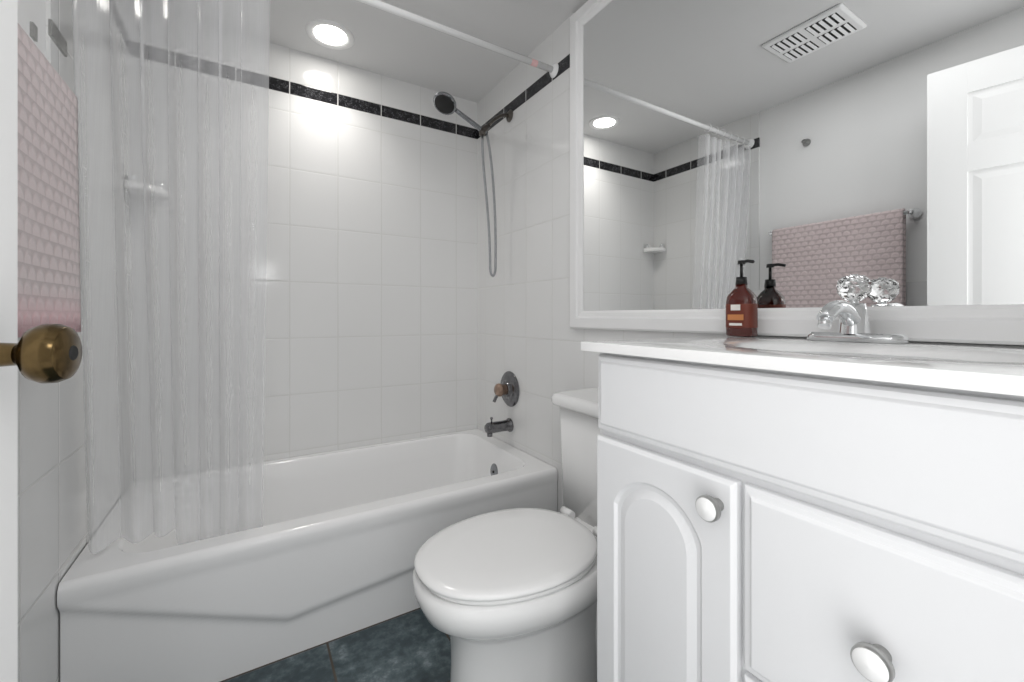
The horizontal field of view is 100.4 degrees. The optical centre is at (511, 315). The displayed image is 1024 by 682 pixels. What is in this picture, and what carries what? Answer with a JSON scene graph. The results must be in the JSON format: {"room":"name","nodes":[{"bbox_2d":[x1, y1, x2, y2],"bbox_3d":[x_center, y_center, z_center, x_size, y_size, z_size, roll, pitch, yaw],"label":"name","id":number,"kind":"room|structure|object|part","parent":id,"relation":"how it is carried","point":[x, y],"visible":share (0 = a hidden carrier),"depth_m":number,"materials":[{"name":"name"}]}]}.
{"room":"bathroom","nodes":[
{"label":"bathroom","id":0,"kind":"room"},
{"bbox_2d":[18,0,45,56],"bbox_3d":[-0.921,-0.095,0.635,0.100,2.250,2.545,0,0,-32],"label":"wall","id":1,"kind":"structure","parent":0,"point":[34,11],"depth_m":0.94,"materials":[{"name":"white paint"}]},
{"bbox_2d":[18,0,130,681],"bbox_3d":[-0.873,-0.095,0.659,0.008,2.250,2.337,0,0,-32],"label":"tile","id":2,"kind":"structure","parent":1,"relation":"attached to","point":[52,524],"depth_m":1.10,"materials":[{"name":"white tile"}]},
{"bbox_2d":[30,19,66,56],"bbox_3d":[-1.068,-0.639,0.986,0.014,0.082,0.167,0,0,-32],"label":"chrome bracket","id":3,"kind":"object","parent":2,"relation":"attached to","point":[57,37],"visible":0.98,"depth_m":0.99,"materials":[{"name":"silver metal"}]},
{"bbox_3d":[-0.835,-0.470,0.666,0.061,0.048,0.652,0,0,-32],"label":"towel rail","id":4,"kind":"object","parent":2,"relation":"attached to","visible":0},
{"bbox_2d":[18,23,80,337],"bbox_3d":[-0.817,-0.228,0.681,0.055,0.527,0.569,0,0,-32],"label":"hanging towel","id":5,"kind":"object","parent":4,"relation":"hanging from","point":[49,290],"visible":0.83,"depth_m":0.78,"materials":[{"name":"pink fabric"}]},
{"bbox_2d":[220,608,450,681],"bbox_3d":[-0.231,1.060,1.058,1.720,0.060,2.545,0,0,-32],"label":"floor","id":6,"kind":"structure","parent":0,"point":[412,646],"depth_m":1.28,"materials":[{"name":"tile"}]},
{"bbox_2d":[57,429,557,681],"bbox_3d":[-0.642,0.838,1.729,1.499,0.385,0.750,0,0,-32],"label":"bathtub","id":7,"kind":"object","parent":6,"relation":"on","point":[330,547],"visible":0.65,"depth_m":1.33,"materials":[{"name":"white ceramic"}]},
{"bbox_2d":[413,388,599,681],"bbox_3d":[0.104,0.648,1.208,0.768,0.766,0.452,0,0,-32],"label":"toilet","id":8,"kind":"object","parent":6,"relation":"on","point":[508,595],"visible":0.69,"depth_m":1.05,"materials":[{"name":"white ceramic"}]},
{"bbox_2d":[581,336,1023,681],"bbox_3d":[0.567,0.541,0.644,0.572,0.979,0.794,0,0,-32],"label":"bathroom vanity","id":9,"kind":"object","parent":6,"relation":"on","point":[967,551],"depth_m":0.52,"materials":[{"name":"white paint"}]},
{"bbox_2d":[726,259,757,336],"bbox_3d":[0.566,-0.043,1.052,0.051,0.188,0.070,0,0,-32],"label":"soap bottle","id":10,"kind":"object","parent":9,"relation":"on","point":[741,310],"visible":1,"depth_m":1.03,"materials":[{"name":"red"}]},
{"bbox_3d":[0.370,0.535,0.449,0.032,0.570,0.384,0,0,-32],"label":"vanity knob","id":11,"kind":"part","parent":9,"relation":"part of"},
{"bbox_3d":[0.577,0.114,0.650,0.548,0.126,0.794,0,0,-32],"label":"bathroom vanity top","id":12,"kind":"part","parent":9,"relation":"part of","materials":[{"name":"white stone"}]},
{"bbox_3d":[0.362,0.490,0.512,0.019,0.830,0.741,0,0,-32],"label":"bathroom vanity front","id":13,"kind":"part","parent":9,"relation":"part of","materials":[{"name":"white wood"}]},
{"bbox_2d":[807,274,908,343],"bbox_3d":[0.637,-0.016,0.824,0.164,0.134,0.164,0,0,-32],"label":"faucet","id":14,"kind":"object","parent":9,"relation":"on","point":[852,314],"visible":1,"depth_m":0.83,"materials":[{"name":"silver metal"}]},
{"bbox_2d":[131,0,587,102],"bbox_3d":[-0.231,-1.250,1.058,1.720,0.060,2.545,0,0,-32],"label":"ceiling","id":15,"kind":"structure","parent":0,"point":[387,44],"depth_m":1.83,"materials":[{"name":"white paint"}]},
{"bbox_2d":[305,19,354,49],"bbox_3d":[-0.787,-1.216,1.851,0.196,0.007,0.196,0,0,-32],"label":"recessed light","id":16,"kind":"object","parent":15,"relation":"in","point":[330,34],"visible":1,"depth_m":1.84,"materials":[{"name":"white plastic"}]},
{"bbox_3d":[-0.869,-0.095,2.100,1.520,2.250,0.100,0,0,-32],"label":"wall","id":17,"kind":"structure","parent":0,"visible":0},
{"bbox_2d":[124,173,168,198],"bbox_3d":[-1.399,-0.500,1.638,0.115,0.061,0.115,0,0,-32],"label":"corner shelf","id":18,"kind":"object","parent":17,"relation":"attached to","point":[140,191],"depth_m":1.61,"materials":[{"name":"white ceramic"}]},
{"bbox_2d":[131,2,476,481],"bbox_3d":[-0.841,-0.245,2.054,1.520,1.950,0.008,0,0,-32],"label":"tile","id":19,"kind":"structure","parent":17,"relation":"attached to","point":[370,316],"depth_m":2.01,"materials":[{"name":"white tile"}]},
{"bbox_3d":[0.408,-0.095,0.015,1.520,2.250,0.100,0,0,-32],"label":"wall","id":20,"kind":"structure","parent":0,"visible":0},
{"bbox_2d":[0,0,81,681],"bbox_3d":[-0.353,0.011,0.054,0.180,2.022,0.776,0,0,-22],"label":"door","id":21,"kind":"structure","parent":20,"relation":"in","point":[47,353],"depth_m":0.40,"materials":[{"name":"white paint"}]},
{"bbox_3d":[0.460,-0.095,1.481,0.100,2.250,2.545,0,0,-32],"label":"wall","id":22,"kind":"structure","parent":0,"visible":0},
{"bbox_2d":[477,13,1023,517],"bbox_3d":[0.416,-0.095,1.449,0.008,2.250,2.337,0,0,-32],"label":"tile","id":23,"kind":"structure","parent":22,"relation":"attached to","point":[529,337],"depth_m":1.97,"materials":[{"name":"white tile"}]},
{"bbox_2d":[355,0,558,77],"bbox_3d":[-0.457,-1.050,1.435,1.509,0.064,0.064,0,0,-32],"label":"curtain rod","id":24,"kind":"object","parent":23,"relation":"attached to","point":[552,70],"visible":1,"depth_m":1.58,"materials":[{"name":"white metal"}]},
{"bbox_2d":[72,0,269,553],"bbox_3d":[-0.939,-0.189,1.214,0.434,1.768,0.190,0,0,-32],"label":"shower curtain","id":25,"kind":"object","parent":24,"relation":"hanging from","point":[126,510],"visible":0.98,"depth_m":1.19,"materials":[{"name":"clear plastic"}]},
{"bbox_2d":[433,92,512,276],"bbox_3d":[-0.177,-0.611,2.023,0.401,0.839,0.105,0,0,-32],"label":"shower","id":26,"kind":"object","parent":23,"relation":"attached to","point":[444,103],"visible":1,"depth_m":2.06,"materials":[{"name":"silver metal"}]},
{"bbox_2d":[484,417,513,436],"bbox_3d":[-0.068,0.538,2.099,0.136,0.093,0.068,0,0,-32],"label":"tub spout","id":27,"kind":"object","parent":23,"relation":"attached to","point":[491,428],"visible":1,"depth_m":2.08,"materials":[{"name":"grey metal"}]},
{"bbox_2d":[493,371,518,406],"bbox_3d":[-0.051,0.365,2.109,0.097,0.176,0.176,0,0,-32],"label":"shower valve","id":28,"kind":"object","parent":23,"relation":"attached to","point":[507,388],"visible":1,"depth_m":2.09,"materials":[{"name":"grey metal"}]},
{"bbox_2d":[570,0,1023,344],"bbox_3d":[0.620,-0.572,1.085,0.024,1.240,1.462,0,0,-32],"label":"mirror","id":29,"kind":"object","parent":22,"relation":"attached to","point":[805,155],"visible":0.85,"depth_m":1.00,"materials":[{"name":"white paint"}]}
]}

